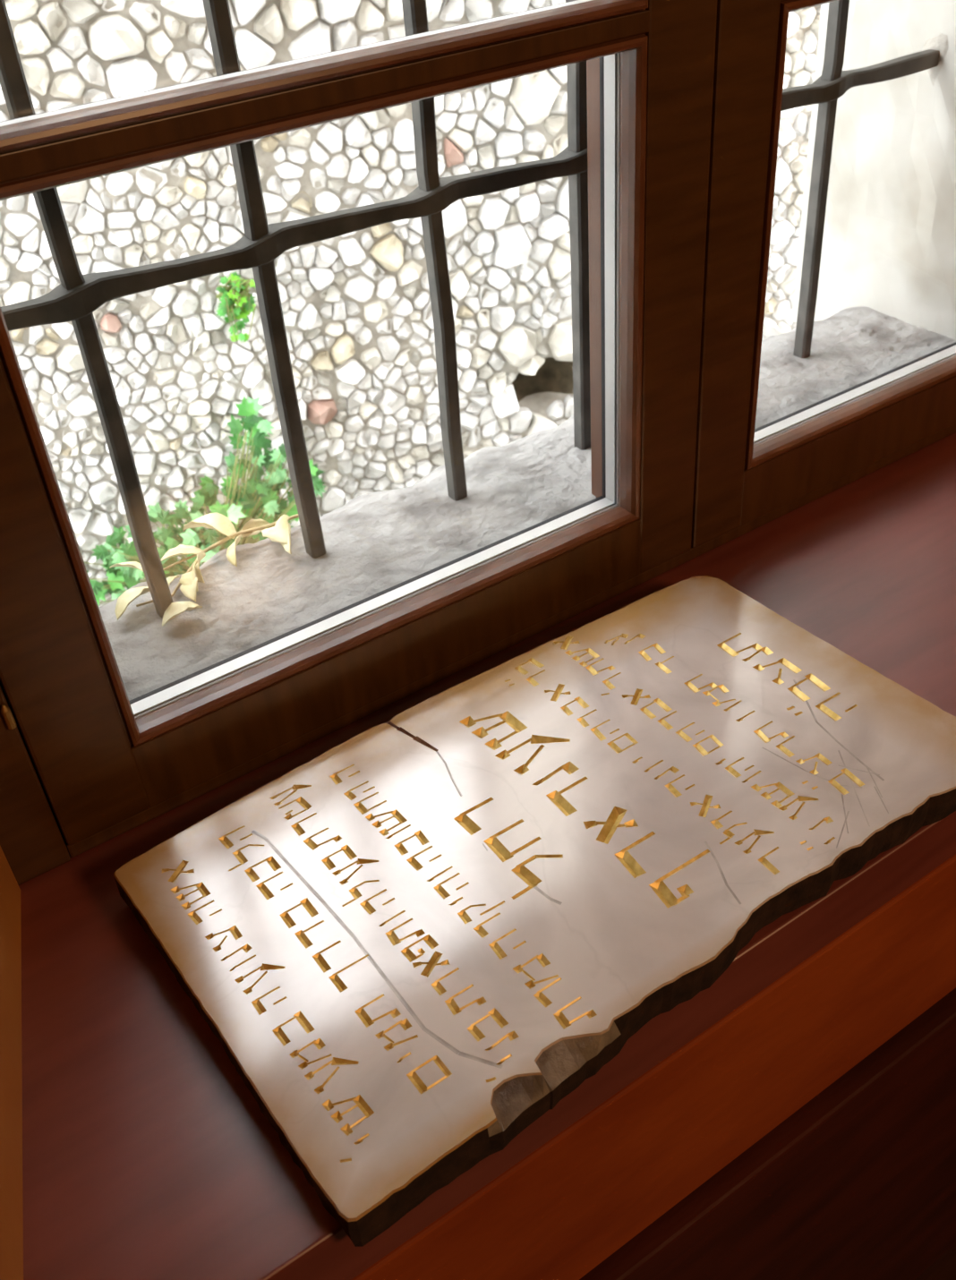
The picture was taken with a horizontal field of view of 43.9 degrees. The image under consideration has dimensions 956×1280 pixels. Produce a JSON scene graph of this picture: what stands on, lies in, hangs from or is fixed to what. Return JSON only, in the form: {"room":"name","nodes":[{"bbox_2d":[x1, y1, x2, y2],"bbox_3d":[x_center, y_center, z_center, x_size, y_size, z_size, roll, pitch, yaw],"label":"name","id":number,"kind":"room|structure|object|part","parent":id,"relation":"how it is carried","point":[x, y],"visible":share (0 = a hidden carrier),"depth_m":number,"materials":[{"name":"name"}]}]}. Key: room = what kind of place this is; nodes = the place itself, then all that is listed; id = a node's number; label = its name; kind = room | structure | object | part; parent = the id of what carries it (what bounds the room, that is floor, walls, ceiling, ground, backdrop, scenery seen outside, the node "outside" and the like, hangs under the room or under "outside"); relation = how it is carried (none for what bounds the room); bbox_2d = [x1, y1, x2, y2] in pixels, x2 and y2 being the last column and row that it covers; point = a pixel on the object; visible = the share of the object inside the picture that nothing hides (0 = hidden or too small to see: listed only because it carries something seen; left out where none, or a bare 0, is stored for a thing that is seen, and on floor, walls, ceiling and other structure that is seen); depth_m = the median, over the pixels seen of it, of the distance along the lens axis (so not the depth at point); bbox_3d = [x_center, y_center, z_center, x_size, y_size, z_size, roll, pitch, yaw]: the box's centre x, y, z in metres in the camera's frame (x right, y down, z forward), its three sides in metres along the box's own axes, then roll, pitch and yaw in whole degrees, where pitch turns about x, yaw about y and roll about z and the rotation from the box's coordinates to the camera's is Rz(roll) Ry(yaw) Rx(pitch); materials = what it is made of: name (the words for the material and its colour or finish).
{"room":"museum room","nodes":[
{"label":"museum room","id":0,"kind":"room"},
{"bbox_2d":[0,845,23,1279],"bbox_3d":[-1.011,-0.070,0.025,1.610,1.420,0.636,-25,42,-24],"label":"wall","id":1,"kind":"structure","parent":0,"point":[11,1067],"depth_m":0.66,"materials":[{"name":"paint"}]},
{"bbox_2d":[0,0,955,885],"bbox_3d":[0.123,-0.644,0.641,1.216,1.420,0.070,-25,42,-24],"label":"window","id":2,"kind":"structure","parent":1,"relation":"in","point":[684,97],"depth_m":0.84,"materials":[{"name":"brown wood"}]},
{"bbox_3d":[-0.087,-0.318,0.678,0.448,0.013,0.043,-25,42,-24],"label":"rail","id":3,"kind":"part","parent":2,"relation":"part of","materials":[{"name":"brown wood"}]},
{"bbox_3d":[-0.064,-0.005,0.927,0.448,0.056,0.060,-25,42,-24],"label":"rail","id":4,"kind":"part","parent":2,"relation":"part of","materials":[{"name":"brown wood"}]},
{"bbox_3d":[0.169,-0.089,1.072,1.136,0.013,0.063,-25,42,-24],"label":"frame rail","id":5,"kind":"part","parent":2,"relation":"part of","materials":[{"name":"brown wood"}]},
{"bbox_3d":[0.403,-0.226,1.161,0.454,0.056,0.060,-25,42,-24],"label":"rail","id":6,"kind":"part","parent":2,"relation":"part of","materials":[{"name":"brown wood"}]},
{"bbox_2d":[18,432,955,1279],"bbox_3d":[0.219,0.431,1.182,4.200,0.950,0.363,-25,42,-24],"label":"windowsill","id":7,"kind":"structure","parent":1,"relation":"in","point":[875,1199],"depth_m":0.80,"materials":[{"name":"brown wood"}]},
{"bbox_2d":[113,575,955,1246],"bbox_3d":[0.062,0.123,0.795,0.538,0.030,0.311,-25,42,-24],"label":"tablet","id":8,"kind":"object","parent":7,"relation":"on","point":[408,944],"visible":1,"depth_m":0.75,"materials":[{"name":"beige stone"}]},
{"bbox_2d":[791,0,955,340],"bbox_3d":[0.790,-1.121,1.120,0.902,1.540,0.279,-25,42,-24],"label":"wall","id":9,"kind":"structure","parent":0,"point":[889,245],"depth_m":1.29,"materials":[{"name":"white paint"}]},
{"bbox_2d":[922,33,948,85],"bbox_3d":[0.460,-0.586,1.197,0.003,0.062,0.038,-25,42,-24],"label":"mortar patch","id":10,"kind":"object","parent":9,"relation":"attached to","point":[940,42],"visible":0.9,"depth_m":1.19,"materials":[{"name":"white concrete"}]},
{"bbox_2d":[914,1242,955,1279],"bbox_3d":[1.376,1.759,0.123,4.200,0.020,3.680,-25,42,-24],"label":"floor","id":11,"kind":"structure","parent":0,"point":[943,1267],"depth_m":1.47,"materials":[{"name":"brown wood"}]},
{"bbox_3d":[0.106,0.435,1.534,2.900,1.230,0.235,-25,42,-24],"label":"wall","id":12,"kind":"structure","parent":0,"visible":0},
{"bbox_2d":[98,306,955,700],"bbox_3d":[0.102,-0.117,1.174,0.997,0.123,0.224,-25,42,-24],"label":"window ledge","id":13,"kind":"object","parent":12,"relation":"on","point":[377,541],"depth_m":1.07,"materials":[{"name":"stone"}]},
{"bbox_2d":[109,512,298,626],"bbox_3d":[-0.226,-0.076,1.031,0.208,0.026,0.134,-25,42,-24],"label":"branch","id":14,"kind":"object","parent":13,"relation":"on","point":[279,531],"visible":0.94,"depth_m":1.04,"materials":[{"name":"yellow plant"}]},
{"bbox_3d":[-0.264,-0.066,1.032,0.057,0.004,0.003,-27,43,-26],"label":"stem","id":15,"kind":"part","parent":14,"relation":"part of","materials":[{"name":"beige plant"}]},
{"bbox_2d":[0,0,939,618],"bbox_3d":[0.027,-0.729,0.735,0.994,1.406,0.024,-25,42,-24],"label":"window grille","id":16,"kind":"object","parent":13,"relation":"on","point":[75,300],"visible":0.8,"depth_m":0.94,"materials":[{"name":"metal"}]},
{"bbox_3d":[-0.882,-0.442,3.771,8.000,0.070,4.750,-25,42,-24],"label":"ground","id":17,"kind":"structure","parent":0,"visible":0},
{"bbox_2d":[0,0,820,606],"bbox_3d":[-0.442,-0.945,2.074,4.213,2.782,0.567,-20,40,-18],"label":"wall","id":18,"kind":"structure","parent":17,"relation":"on","point":[356,306],"depth_m":2.12,"materials":[{"name":"beige stone"}]},
{"bbox_2d":[84,395,325,605],"bbox_3d":[-0.511,-0.222,2.138,0.524,0.358,0.130,-22,41,-21],"label":"leafy plant","id":19,"kind":"object","parent":18,"relation":"attached to","point":[256,499],"visible":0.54,"depth_m":2.13,"materials":[{"name":"green plant"}]},
{"bbox_2d":[214,271,255,341],"bbox_3d":[-0.416,-0.580,2.055,0.080,0.116,0.061,-25,42,-24],"label":"tuft","id":20,"kind":"object","parent":18,"relation":"attached to","point":[233,294],"visible":1,"depth_m":2.03,"materials":[{"name":"green plant"}]}
]}

